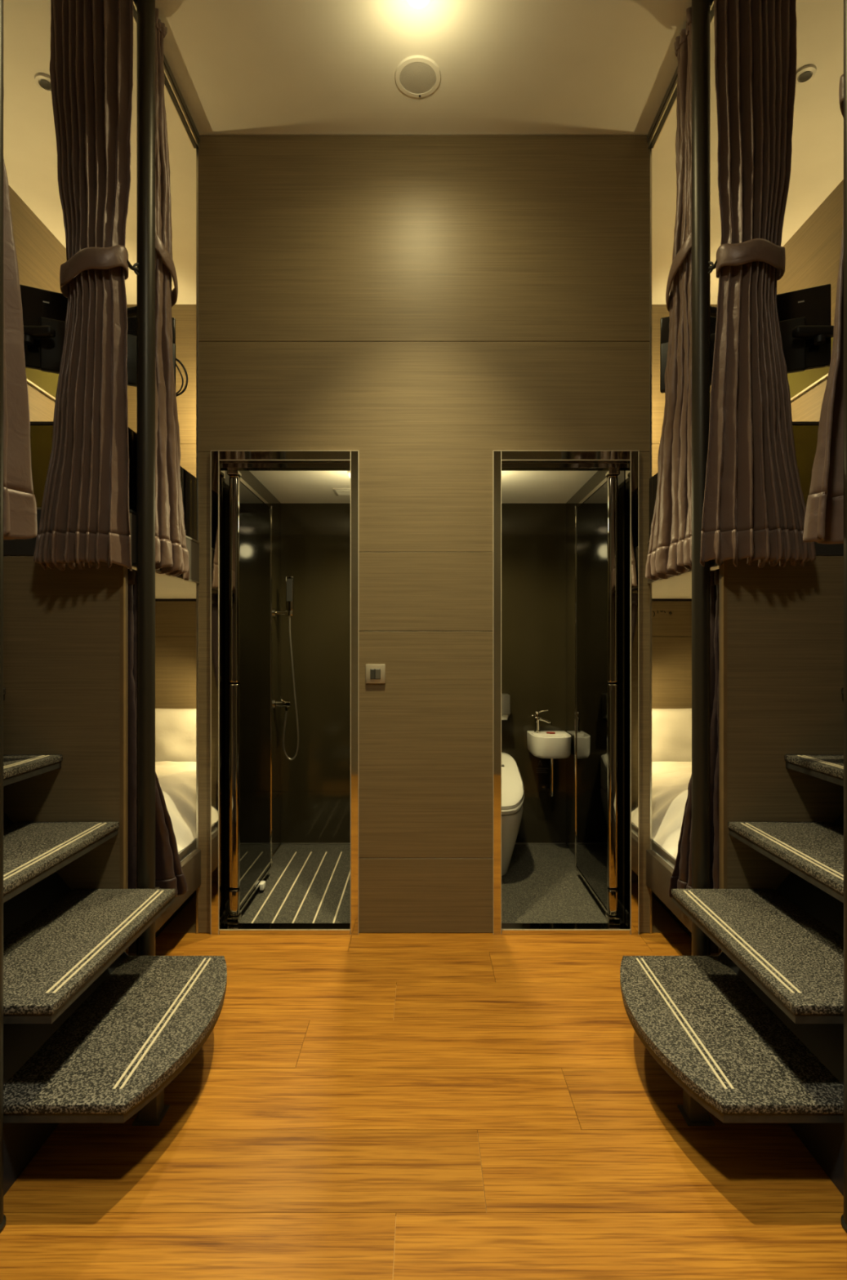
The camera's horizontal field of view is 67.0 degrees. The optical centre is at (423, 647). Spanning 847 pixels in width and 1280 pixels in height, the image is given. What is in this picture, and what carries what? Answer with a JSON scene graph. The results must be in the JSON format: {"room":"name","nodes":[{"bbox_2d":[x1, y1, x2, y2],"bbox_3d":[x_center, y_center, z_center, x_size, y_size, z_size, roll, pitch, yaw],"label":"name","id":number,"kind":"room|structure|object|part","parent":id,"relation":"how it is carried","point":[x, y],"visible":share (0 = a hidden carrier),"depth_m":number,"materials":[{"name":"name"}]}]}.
{"room":"dormitory","nodes":[
{"label":"dormitory","id":0,"kind":"room"},
{"bbox_2d":[8,185,66,421],"bbox_3d":[-2.050,-0.495,1.767,0.080,3.490,4.934,0,0,0],"label":"wall","id":1,"kind":"structure","parent":0,"point":[40,255],"depth_m":3.33,"materials":[{"name":"brown wood"}]},
{"bbox_3d":[-2.019,-0.892,2.778,0.018,0.884,2.810,0,0,0],"label":"panel","id":2,"kind":"part","parent":1,"relation":"part of","materials":[{"name":"grey wood"}]},
{"bbox_2d":[25,368,58,400],"bbox_3d":[-2.002,-1.436,3.159,0.015,0.192,2.009,0,0,0],"label":"glass strip","id":3,"kind":"object","parent":1,"relation":"attached to","point":[46,383],"visible":0.02,"depth_m":3.37,"materials":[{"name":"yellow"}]},
{"bbox_2d":[133,0,199,148],"bbox_3d":[-1.492,-2.207,1.052,1.035,0.066,3.485,0,0,0],"label":"trim","id":4,"kind":"structure","parent":1,"relation":"attached to","point":[171,85],"depth_m":2.58,"materials":[{"name":"brown wood"}]},
{"bbox_2d":[126,304,195,708],"bbox_3d":[-1.470,-0.495,4.214,1.080,3.490,0.060,0,0,0],"label":"wall","id":5,"kind":"structure","parent":0,"point":[175,618],"depth_m":4.18,"materials":[{"name":"brown"}]},
{"bbox_3d":[-1.487,-1.786,4.193,1.044,0.909,0.018,0,0,0],"label":"panel","id":6,"kind":"part","parent":5,"relation":"part of","materials":[{"name":"grey wood"}]},
{"bbox_3d":[-1.487,-0.185,4.193,1.044,0.229,0.018,0,0,0],"label":"panel","id":7,"kind":"part","parent":5,"relation":"part of","materials":[{"name":"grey wood"}]},
{"bbox_3d":[-1.487,0.425,4.193,1.044,0.987,0.018,0,0,0],"label":"panel","id":8,"kind":"part","parent":5,"relation":"part of","materials":[{"name":"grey wood"}]},
{"bbox_3d":[-1.487,-0.889,4.193,1.044,0.878,0.018,0,0,0],"label":"panel","id":9,"kind":"part","parent":5,"relation":"part of","materials":[{"name":"grey wood"}]},
{"bbox_2d":[224,471,280,919],"bbox_3d":[-0.922,0.170,3.450,0.044,2.160,1.200,0,0,0],"label":"wall","id":10,"kind":"structure","parent":0,"point":[246,476],"depth_m":3.81,"materials":[{"name":"brown"}]},
{"bbox_3d":[-0.912,-0.809,3.450,0.025,0.202,1.198,0,0,0],"label":"panel","id":11,"kind":"part","parent":10,"relation":"part of","materials":[{"name":"clear glass"}]},
{"bbox_3d":[-0.912,1.077,3.450,0.025,0.323,1.198,0,0,0],"label":"panel","id":12,"kind":"part","parent":10,"relation":"part of","materials":[{"name":"clear glass"}]},
{"bbox_2d":[272,576,298,759],"bbox_3d":[-0.829,0.128,3.831,0.154,1.106,0.090,0,0,9],"label":"shower","id":13,"kind":"object","parent":10,"relation":"attached to","point":[289,611],"visible":1,"depth_m":3.84,"materials":[{"name":"silver metal"}]},
{"bbox_2d":[0,844,846,1279],"bbox_3d":[0.000,1.278,1.767,4.100,0.063,4.934,0,0,0],"label":"floor","id":14,"kind":"structure","parent":0,"point":[362,1106],"depth_m":1.62,"materials":[{"name":"brown wood"}]},
{"bbox_2d":[0,0,5,1232],"bbox_3d":[-1.454,-0.495,0.363,1.107,3.488,2.086,0,0,0],"label":"bunk bed","id":15,"kind":"object","parent":14,"relation":"on","point":[2,1218],"visible":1,"depth_m":1.38,"materials":[{"name":"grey wood"}]},
{"bbox_3d":[-0.935,-0.495,1.372,0.058,3.488,0.058,0,0,0],"label":"post","id":16,"kind":"part","parent":15,"relation":"part of","materials":[{"name":"brown metal"}]},
{"bbox_2d":[3,159,37,539],"bbox_3d":[-1.097,-1.222,1.466,0.385,1.966,0.126,0,0,2],"label":"curtain","id":17,"kind":"object","parent":15,"relation":"hanging from","point":[20,508],"visible":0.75,"depth_m":1.46,"materials":[{"name":"brown fabric"}]},
{"bbox_2d":[3,0,200,955],"bbox_3d":[-1.460,-0.495,3.156,1.097,3.488,2.051,0,0,0],"label":"bunk bed","id":18,"kind":"object","parent":14,"relation":"on","point":[65,632],"visible":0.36,"depth_m":2.13,"materials":[{"name":"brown wood"}]},
{"bbox_3d":[-1.510,0.473,2.150,0.996,1.551,0.030,0,0,0],"label":"panel","id":19,"kind":"part","parent":18,"relation":"part of","materials":[{"name":"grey wood"}]},
{"bbox_2d":[33,0,138,570],"bbox_3d":[-1.093,-1.227,2.065,0.313,1.956,0.139,0,0,0],"label":"curtain","id":20,"kind":"object","parent":18,"relation":"hanging from","point":[84,516],"visible":1,"depth_m":2.05,"materials":[{"name":"brown fabric"}]},
{"bbox_3d":[-0.956,-1.250,2.097,0.013,0.029,0.076,0,0,0],"label":"cord","id":21,"kind":"part","parent":20,"relation":"part of","materials":[{"name":"black plastic"}]},
{"bbox_2d":[19,284,187,396],"bbox_3d":[-1.215,-1.160,2.382,0.549,0.327,0.414,0,0,0],"label":"television","id":22,"kind":"object","parent":18,"relation":"attached to","point":[43,311],"visible":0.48,"depth_m":2.36,"materials":[{"name":"black plastic"}]},
{"bbox_3d":[-1.425,-1.107,2.304,0.036,0.026,0.036,0,0,0],"label":"knob","id":23,"kind":"part","parent":22,"relation":"part of","materials":[{"name":"black plastic"}]},
{"bbox_3d":[-1.408,-1.135,2.304,0.155,0.034,0.040,0,0,0],"label":"arm","id":24,"kind":"part","parent":22,"relation":"part of","materials":[{"name":"black plastic"}]},
{"bbox_3d":[-1.119,-1.160,2.266,0.330,0.051,0.099,0,0,40],"label":"swing arm","id":25,"kind":"part","parent":22,"relation":"part of","materials":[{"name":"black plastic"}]},
{"bbox_3d":[-0.945,-0.495,2.180,0.058,3.488,0.058,0,0,0],"label":"post","id":26,"kind":"part","parent":18,"relation":"part of","materials":[{"name":"brown metal"}]},
{"bbox_2d":[127,568,187,897],"bbox_3d":[-1.021,0.343,2.327,0.147,1.225,0.308,0,0,24],"label":"curtain","id":27,"kind":"object","parent":18,"relation":"hanging from","point":[169,874],"visible":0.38,"depth_m":2.22,"materials":[{"name":"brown fabric"}]},
{"bbox_3d":[-0.986,0.962,2.489,0.028,0.153,0.645,0,0,0],"label":"rail","id":28,"kind":"part","parent":18,"relation":"part of","materials":[{"name":"brown wood"}]},
{"bbox_2d":[155,8,189,580],"bbox_3d":[-0.941,-1.239,2.412,0.102,1.933,0.445,0,0,2],"label":"curtain","id":29,"kind":"object","parent":18,"relation":"hanging from","point":[171,553],"visible":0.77,"depth_m":2.28,"materials":[{"name":"brown fabric"}]},
{"bbox_2d":[177,840,195,862],"bbox_3d":[-1.509,0.919,3.271,0.978,0.138,1.802,0,0,0],"label":"mattress","id":30,"kind":"object","parent":18,"relation":"on","point":[190,848],"visible":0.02,"depth_m":2.77,"materials":[{"name":"white fabric"}]},
{"bbox_2d":[155,708,195,761],"bbox_3d":[-1.560,0.613,4.083,0.720,0.462,0.178,0,0,0],"label":"pillow","id":31,"kind":"object","parent":30,"relation":"on","point":[175,728],"visible":0.34,"depth_m":4.02,"materials":[{"name":"white fabric"}]},
{"bbox_2d":[155,760,195,774],"bbox_3d":[-1.540,0.764,3.790,0.800,0.163,0.380,0,0,0],"label":"pillow","id":32,"kind":"object","parent":30,"relation":"on","point":[165,767],"visible":0.13,"depth_m":3.73,"materials":[{"name":"white fabric"}]},
{"bbox_2d":[156,770,195,853],"bbox_3d":[-1.492,0.738,2.982,0.977,0.220,1.205,0,0,0],"label":"duvet","id":33,"kind":"object","parent":30,"relation":"on","point":[179,788],"visible":0.14,"depth_m":2.91,"materials":[{"name":"white fabric"}]},
{"bbox_2d":[3,687,226,1195],"bbox_3d":[-1.292,0.552,1.784,1.415,1.394,0.697,0,0,0],"label":"staircase","id":34,"kind":"structure","parent":14,"relation":"on","point":[94,1032],"depth_m":1.71,"materials":[{"name":"stone"}]},
{"bbox_3d":[-0.725,1.160,1.705,0.050,0.178,0.050,0,0,0],"label":"support leg","id":35,"kind":"part","parent":34,"relation":"part of","materials":[{"name":"brown wood"}]},
{"bbox_3d":[-0.725,1.246,1.705,0.070,0.005,0.070,0,0,0],"label":"leg plate","id":36,"kind":"part","parent":34,"relation":"part of","materials":[{"name":"grey metal"}]},
{"bbox_2d":[501,752,524,875],"bbox_3d":[0.385,0.952,3.703,0.372,0.587,0.685,0,0,0],"label":"toilet","id":37,"kind":"object","parent":14,"relation":"on","point":[512,784],"visible":0.34,"depth_m":3.47,"materials":[{"name":"white ceramic"}]},
{"bbox_3d":[0.385,0.786,3.695,0.372,0.196,0.670,0,0,0],"label":"seat","id":38,"kind":"part","parent":37,"relation":"part of","materials":[{"name":"white ceramic"}]},
{"bbox_3d":[0.385,0.759,3.697,0.368,0.201,0.663,0,0,0],"label":"lid","id":39,"kind":"part","parent":37,"relation":"part of","materials":[{"name":"white ceramic"}]},
{"bbox_2d":[619,687,843,1195],"bbox_3d":[1.292,0.552,1.784,1.415,1.394,0.697,0,0,0],"label":"staircase","id":40,"kind":"structure","parent":14,"relation":"on","point":[752,1032],"depth_m":1.71,"materials":[{"name":"stone"}]},
{"bbox_3d":[0.725,1.160,1.705,0.050,0.178,0.050,0,0,0],"label":"support leg","id":41,"kind":"part","parent":40,"relation":"part of","materials":[{"name":"brown wood"}]},
{"bbox_3d":[0.725,1.246,1.705,0.070,0.005,0.070,0,0,0],"label":"leg plate","id":42,"kind":"part","parent":40,"relation":"part of","materials":[{"name":"grey metal"}]},
{"bbox_2d":[645,0,843,955],"bbox_3d":[1.460,-0.495,3.156,1.097,3.488,2.051,0,0,0],"label":"bunk bed","id":43,"kind":"object","parent":14,"relation":"on","point":[781,628],"visible":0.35,"depth_m":2.13,"materials":[{"name":"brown wood"}]},
{"bbox_2d":[651,840,675,868],"bbox_3d":[1.509,0.919,3.271,0.978,0.138,1.802,0,0,0],"label":"mattress","id":44,"kind":"object","parent":43,"relation":"on","point":[655,848],"visible":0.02,"depth_m":2.72,"materials":[{"name":"white fabric"}]},
{"bbox_2d":[651,770,691,859],"bbox_3d":[1.492,0.737,2.982,0.977,0.222,1.205,0,0,0],"label":"duvet","id":45,"kind":"object","parent":44,"relation":"on","point":[668,790],"visible":0.13,"depth_m":2.85,"materials":[{"name":"white fabric"}]},
{"bbox_2d":[651,708,691,761],"bbox_3d":[1.560,0.613,4.084,0.720,0.462,0.178,0,0,0],"label":"pillow","id":46,"kind":"object","parent":44,"relation":"on","point":[671,728],"visible":0.4,"depth_m":4.01,"materials":[{"name":"white fabric"}]},
{"bbox_2d":[651,761,691,773],"bbox_3d":[1.540,0.765,3.790,0.800,0.155,0.380,0,0,0],"label":"pillow","id":47,"kind":"object","parent":44,"relation":"on","point":[657,767],"visible":0.12,"depth_m":3.73,"materials":[{"name":"white fabric"}]},
{"bbox_2d":[644,6,691,580],"bbox_3d":[0.942,-1.240,2.432,0.102,1.932,0.488,0,0,-1],"label":"curtain","id":48,"kind":"object","parent":43,"relation":"hanging from","point":[669,549],"visible":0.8,"depth_m":2.31,"materials":[{"name":"brown fabric"}]},
{"bbox_3d":[0.986,0.962,2.489,0.028,0.153,0.645,0,0,0],"label":"rail","id":49,"kind":"part","parent":43,"relation":"part of","materials":[{"name":"brown wood"}]},
{"bbox_2d":[668,568,719,897],"bbox_3d":[1.009,0.341,2.304,0.166,1.221,0.240,0,0,0],"label":"curtain","id":50,"kind":"object","parent":43,"relation":"hanging from","point":[681,877],"visible":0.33,"depth_m":2.24,"materials":[{"name":"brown fabric"}]},
{"bbox_3d":[0.945,-0.495,2.180,0.058,3.488,0.058,0,0,0],"label":"post","id":51,"kind":"part","parent":43,"relation":"part of","materials":[{"name":"brown metal"}]},
{"bbox_2d":[659,284,833,393],"bbox_3d":[1.216,-1.169,2.382,0.546,0.308,0.414,0,0,0],"label":"television","id":52,"kind":"object","parent":43,"relation":"attached to","point":[804,315],"visible":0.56,"depth_m":2.35,"materials":[{"name":"black plastic"}]},
{"bbox_3d":[1.113,-1.160,2.264,0.316,0.051,0.105,0,0,-42],"label":"swing arm","id":53,"kind":"part","parent":52,"relation":"part of","materials":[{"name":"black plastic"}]},
{"bbox_3d":[1.409,-1.135,2.303,0.155,0.034,0.040,0,0,0],"label":"arm","id":54,"kind":"part","parent":52,"relation":"part of","materials":[{"name":"black plastic"}]},
{"bbox_3d":[1.426,-1.107,2.303,0.036,0.026,0.036,0,0,0],"label":"knob","id":55,"kind":"part","parent":52,"relation":"part of","materials":[{"name":"black plastic"}]},
{"bbox_2d":[699,0,815,568],"bbox_3d":[1.071,-1.232,2.058,0.367,1.947,0.131,0,0,6],"label":"curtain","id":56,"kind":"object","parent":43,"relation":"hanging from","point":[754,507],"visible":1,"depth_m":2.05,"materials":[{"name":"brown fabric"}]},
{"bbox_3d":[0.952,-1.253,2.097,0.012,0.032,0.076,0,0,6],"label":"cord","id":57,"kind":"part","parent":56,"relation":"part of","materials":[{"name":"black plastic"}]},
{"bbox_3d":[1.510,0.473,2.150,0.996,1.551,0.030,0,0,0],"label":"panel","id":58,"kind":"part","parent":43,"relation":"part of","materials":[{"name":"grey wood"}]},
{"bbox_2d":[840,0,846,1232],"bbox_3d":[1.454,-0.495,0.363,1.107,3.488,2.086,0,0,0],"label":"bunk bed","id":59,"kind":"object","parent":14,"relation":"on","point":[843,1218],"visible":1,"depth_m":1.38,"materials":[{"name":"grey wood"}]},
{"bbox_2d":[802,74,843,544],"bbox_3d":[1.072,-1.220,1.466,0.419,1.971,0.126,0,0,-2],"label":"curtain","id":60,"kind":"object","parent":59,"relation":"hanging from","point":[824,513],"visible":0.83,"depth_m":1.45,"materials":[{"name":"brown fabric"}]},
{"bbox_3d":[0.935,-0.495,1.372,0.058,3.488,0.058,0,0,0],"label":"post","id":61,"kind":"part","parent":59,"relation":"part of","materials":[{"name":"brown metal"}]},
{"bbox_2d":[3,0,843,304],"bbox_3d":[0.000,-2.270,1.767,4.100,0.060,4.934,0,0,0],"label":"ceiling","id":62,"kind":"structure","parent":0,"point":[237,66],"depth_m":2.53,"materials":[{"name":"paint"}]},
{"bbox_2d":[34,72,51,92],"bbox_3d":[-1.496,-2.234,2.536,0.080,0.012,0.080,0,0,0],"label":"recessed light","id":63,"kind":"object","parent":62,"relation":"in","point":[42,81],"visible":0.77,"depth_m":2.52,"materials":[{"name":"white ceramic"}]},
{"bbox_2d":[394,55,440,97],"bbox_3d":[-0.022,-2.235,2.514,0.184,0.010,0.184,0,0,0],"label":"ceiling speaker","id":64,"kind":"object","parent":62,"relation":"attached to","point":[415,76],"visible":1,"depth_m":2.50,"materials":[{"name":"paint"}]},
{"bbox_2d":[400,62,435,93],"bbox_3d":[-0.022,-2.234,2.514,0.142,0.003,0.142,0,0,0],"label":"grille","id":65,"kind":"object","parent":64,"relation":"attached to","point":[415,77],"depth_m":2.51,"materials":[{"name":"grey plastic"}]},
{"bbox_2d":[404,0,431,11],"bbox_3d":[-0.018,-2.237,2.200,0.102,0.006,0.102,0,0,0],"label":"recessed light","id":66,"kind":"object","parent":62,"relation":"in","point":[414,5],"visible":1,"depth_m":2.23,"materials":[{"name":"white glass"}]},
{"bbox_2d":[795,64,816,84],"bbox_3d":[1.490,-2.234,2.500,0.080,0.012,0.080,0,0,0],"label":"recessed light","id":67,"kind":"object","parent":62,"relation":"in","point":[804,74],"visible":0.94,"depth_m":2.49,"materials":[{"name":"white plastic"}]},
{"bbox_2d":[280,503,566,844],"bbox_3d":[0.000,0.170,4.077,1.888,2.160,0.066,0,0,0],"label":"wall","id":68,"kind":"structure","parent":0,"point":[315,538],"depth_m":4.05,"materials":[{"name":"brown tile"}]},
{"bbox_3d":[-0.686,-0.809,4.056,0.428,0.202,0.012,0,0,0],"label":"panel","id":69,"kind":"part","parent":68,"relation":"part of","materials":[{"name":"black tile"}]},
{"bbox_3d":[-0.686,1.077,4.056,0.428,0.323,0.012,0,0,0],"label":"panel","id":70,"kind":"part","parent":68,"relation":"part of","materials":[{"name":"black tile"}]},
{"bbox_3d":[-0.468,1.242,4.047,0.863,0.008,0.006,0,0,0],"label":"floor trim","id":71,"kind":"part","parent":68,"relation":"part of","materials":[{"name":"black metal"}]},
{"bbox_3d":[-0.253,-0.809,4.056,0.434,0.202,0.012,0,0,0],"label":"panel","id":72,"kind":"part","parent":68,"relation":"part of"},
{"bbox_3d":[-0.253,0.104,4.056,0.434,1.620,0.012,0,0,0],"label":"panel","id":73,"kind":"part","parent":68,"relation":"part of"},
{"bbox_3d":[-0.253,1.077,4.056,0.434,0.323,0.012,0,0,0],"label":"panel","id":74,"kind":"part","parent":68,"relation":"part of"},
{"bbox_2d":[501,693,510,719],"bbox_3d":[0.460,0.374,3.990,0.150,0.158,0.119,0,0,0],"label":"paper holder","id":75,"kind":"object","parent":68,"relation":"attached to","point":[505,698],"visible":0.39,"depth_m":3.94,"materials":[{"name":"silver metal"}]},
{"bbox_3d":[0.686,-0.809,4.056,0.428,0.202,0.012,0,0,0],"label":"panel","id":76,"kind":"part","parent":68,"relation":"part of","materials":[{"name":"black tile"}]},
{"bbox_3d":[0.686,1.077,4.056,0.428,0.323,0.012,0,0,0],"label":"panel","id":77,"kind":"part","parent":68,"relation":"part of","materials":[{"name":"black tile"}]},
{"bbox_3d":[0.468,1.242,4.047,0.863,0.008,0.006,0,0,0],"label":"floor trim","id":78,"kind":"part","parent":68,"relation":"part of","materials":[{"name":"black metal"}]},
{"bbox_2d":[526,709,571,796],"bbox_3d":[0.775,0.654,3.909,0.240,0.535,0.287,0,0,0],"label":"basin","id":79,"kind":"object","parent":68,"relation":"attached to","point":[541,744],"visible":0.99,"depth_m":3.81,"materials":[{"name":"white ceramic"}]},
{"bbox_2d":[533,709,551,733],"bbox_3d":[0.738,0.459,3.967,0.100,0.143,0.075,0,0,0],"label":"tap","id":80,"kind":"object","parent":79,"relation":"on","point":[536,718],"depth_m":3.97,"materials":[{"name":"silver metal"}]},
{"bbox_2d":[249,471,596,503],"bbox_3d":[0.000,-0.935,3.475,1.890,0.050,1.250,0,0,0],"label":"ceiling","id":81,"kind":"structure","parent":0,"point":[286,486],"depth_m":3.58,"materials":[{"name":"paint"}]},
{"bbox_2d":[332,488,350,495],"bbox_3d":[-0.440,-0.905,3.740,0.160,0.010,0.160,0,0,0],"label":"ceiling vent","id":82,"kind":"object","parent":81,"relation":"in","point":[338,491],"visible":0.56,"depth_m":3.71,"materials":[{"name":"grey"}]},
{"bbox_2d":[198,135,649,933],"bbox_3d":[0.003,-0.495,2.822,1.975,3.490,0.055,0,0,0],"label":"wall","id":83,"kind":"structure","parent":0,"point":[424,307],"depth_m":2.79,"materials":[{"name":"brown wood"}]},
{"bbox_2d":[195,147,198,933],"bbox_3d":[-0.987,-0.465,2.821,0.008,3.430,0.059,0,0,0],"label":"trim","id":84,"kind":"structure","parent":83,"relation":"attached to","point":[197,149],"depth_m":2.79,"materials":[{"name":"brown wood"}]},
{"bbox_3d":[-0.956,0.198,2.804,0.059,2.100,0.018,0,0,0],"label":"panel","id":85,"kind":"part","parent":83,"relation":"part of","materials":[{"name":"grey wood"}]},
{"bbox_2d":[209,450,359,934],"bbox_3d":[-0.604,0.197,3.141,0.645,2.105,0.718,0,0,0],"label":"door frame","id":86,"kind":"structure","parent":83,"relation":"in","point":[250,516],"depth_m":2.86,"materials":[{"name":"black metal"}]},
{"bbox_3d":[-0.850,-0.761,3.191,0.042,0.018,0.591,0,0,0],"label":"rail","id":87,"kind":"part","parent":86,"relation":"part of","materials":[{"name":"silver metal"}]},
{"bbox_3d":[-0.850,1.198,3.191,0.042,0.013,0.591,0,0,0],"label":"rail","id":88,"kind":"part","parent":86,"relation":"part of","materials":[{"name":"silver metal"}]},
{"bbox_3d":[-0.604,1.244,2.837,0.571,0.012,0.067,0,0,0],"label":"threshold plate","id":89,"kind":"part","parent":86,"relation":"part of","materials":[{"name":"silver metal"}]},
{"bbox_2d":[365,663,385,683],"bbox_3d":[-0.209,0.117,2.788,0.086,0.085,0.013,0,0,0],"label":"light switch","id":90,"kind":"object","parent":83,"relation":"attached to","point":[375,673],"visible":1,"depth_m":2.79,"materials":[{"name":"beige plastic"}]},
{"bbox_3d":[-0.209,0.117,2.785,0.045,0.045,0.002,0,0,0],"label":"rocker frame","id":91,"kind":"part","parent":90,"relation":"part of","materials":[{"name":"black plastic"}]},
{"bbox_2d":[199,133,647,135],"bbox_3d":[0.003,-2.237,2.793,1.971,0.006,0.003,0,0,0],"label":"trim","id":92,"kind":"structure","parent":83,"relation":"attached to","point":[199,134],"depth_m":2.79,"materials":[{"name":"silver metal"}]},
{"bbox_3d":[0.003,-0.875,2.804,1.975,0.917,0.018,0,0,0],"label":"panel","id":93,"kind":"part","parent":83,"relation":"part of","materials":[{"name":"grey wood"}]},
{"bbox_3d":[0.003,-1.788,2.804,1.975,0.902,0.018,0,0,0],"label":"panel","id":94,"kind":"part","parent":83,"relation":"part of","materials":[{"name":"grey wood"}]},
{"bbox_3d":[0.011,1.085,2.804,0.583,0.324,0.018,0,0,0],"label":"panel","id":95,"kind":"part","parent":83,"relation":"part of","materials":[{"name":"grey wood"}]},
{"bbox_3d":[0.011,0.426,2.804,0.583,0.989,0.018,0,0,0],"label":"panel","id":96,"kind":"part","parent":83,"relation":"part of","materials":[{"name":"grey wood"}]},
{"bbox_3d":[0.011,-0.243,2.804,0.583,0.343,0.018,0,0,0],"label":"panel","id":97,"kind":"part","parent":83,"relation":"part of","materials":[{"name":"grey wood"}]},
{"bbox_2d":[492,450,639,934],"bbox_3d":[0.620,0.197,3.141,0.635,2.105,0.718,0,0,0],"label":"door","id":98,"kind":"structure","parent":83,"relation":"in","point":[596,516],"depth_m":2.86,"materials":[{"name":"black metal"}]},
{"bbox_3d":[0.620,1.244,2.837,0.561,0.012,0.067,0,0,0],"label":"threshold plate","id":99,"kind":"part","parent":98,"relation":"part of","materials":[{"name":"black metal"}]},
{"bbox_3d":[0.850,-0.761,3.191,0.042,0.018,0.591,0,0,0],"label":"rail","id":100,"kind":"part","parent":98,"relation":"part of","materials":[{"name":"silver metal"}]},
{"bbox_3d":[0.850,1.198,3.191,0.042,0.013,0.591,0,0,0],"label":"rail","id":101,"kind":"part","parent":98,"relation":"part of","materials":[{"name":"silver metal"}]},
{"bbox_3d":[0.964,0.198,2.804,0.053,2.100,0.018,0,0,0],"label":"panel","id":102,"kind":"part","parent":83,"relation":"part of","materials":[{"name":"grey wood"}]},
{"bbox_2d":[648,148,651,933],"bbox_3d":[0.992,-0.465,2.821,0.008,3.430,0.059,0,0,0],"label":"trim","id":103,"kind":"structure","parent":83,"relation":"attached to","point":[650,341],"depth_m":2.79,"materials":[{"name":"brown wood"}]},
{"bbox_2d":[565,471,625,923],"bbox_3d":[0.922,0.170,3.450,0.044,2.160,1.200,0,0,0],"label":"wall","id":104,"kind":"structure","parent":0,"point":[598,476],"depth_m":3.44,"materials":[{"name":"brown"}]},
{"bbox_3d":[0.912,-0.809,3.450,0.025,0.202,1.198,0,0,0],"label":"panel","id":105,"kind":"part","parent":104,"relation":"part of","materials":[{"name":"clear glass"}]},
{"bbox_3d":[0.912,1.077,3.450,0.025,0.323,1.198,0,0,0],"label":"panel","id":106,"kind":"part","parent":104,"relation":"part of","materials":[{"name":"clear glass"}]},
{"bbox_2d":[651,304,716,708],"bbox_3d":[1.470,-0.495,4.214,1.080,3.490,0.060,0,0,0],"label":"wall","id":107,"kind":"structure","parent":0,"point":[671,633],"depth_m":4.18,"materials":[{"name":"brown"}]},
{"bbox_3d":[1.487,-0.889,4.193,1.044,0.878,0.018,0,0,0],"label":"panel","id":108,"kind":"part","parent":107,"relation":"part of","materials":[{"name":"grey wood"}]},
{"bbox_3d":[1.487,-0.185,4.193,1.044,0.229,0.018,0,0,0],"label":"panel","id":109,"kind":"part","parent":107,"relation":"part of","materials":[{"name":"brown wood"}]},
{"bbox_3d":[1.487,0.425,4.193,1.044,0.987,0.018,0,0,0],"label":"panel","id":110,"kind":"part","parent":107,"relation":"part of","materials":[{"name":"brown wood"}]},
{"bbox_3d":[1.487,-1.786,4.193,1.044,0.909,0.018,0,0,0],"label":"panel","id":111,"kind":"part","parent":107,"relation":"part of","materials":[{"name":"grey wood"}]},
{"bbox_2d":[776,179,843,421],"bbox_3d":[2.050,-0.495,1.767,0.080,3.490,4.934,0,0,0],"label":"wall","id":112,"kind":"structure","parent":0,"point":[812,254],"depth_m":3.28,"materials":[{"name":"brown"}]},
{"bbox_2d":[646,0,714,148],"bbox_3d":[1.492,-2.207,1.052,1.035,0.066,3.485,0,0,0],"label":"trim","id":113,"kind":"structure","parent":112,"relation":"attached to","point":[669,98],"depth_m":2.61,"materials":[{"name":"brown wood"}]},
{"bbox_3d":[2.019,-0.892,2.778,0.018,0.884,2.810,0,0,0],"label":"panel","id":114,"kind":"part","parent":112,"relation":"part of","materials":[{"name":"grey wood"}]},
{"bbox_2d":[786,337,832,402],"bbox_3d":[2.002,-1.436,3.159,0.015,0.192,2.009,0,0,0],"label":"glass strip","id":115,"kind":"object","parent":112,"relation":"attached to","point":[801,382],"visible":0.04,"depth_m":3.35,"materials":[{"name":"yellow"}]}
]}

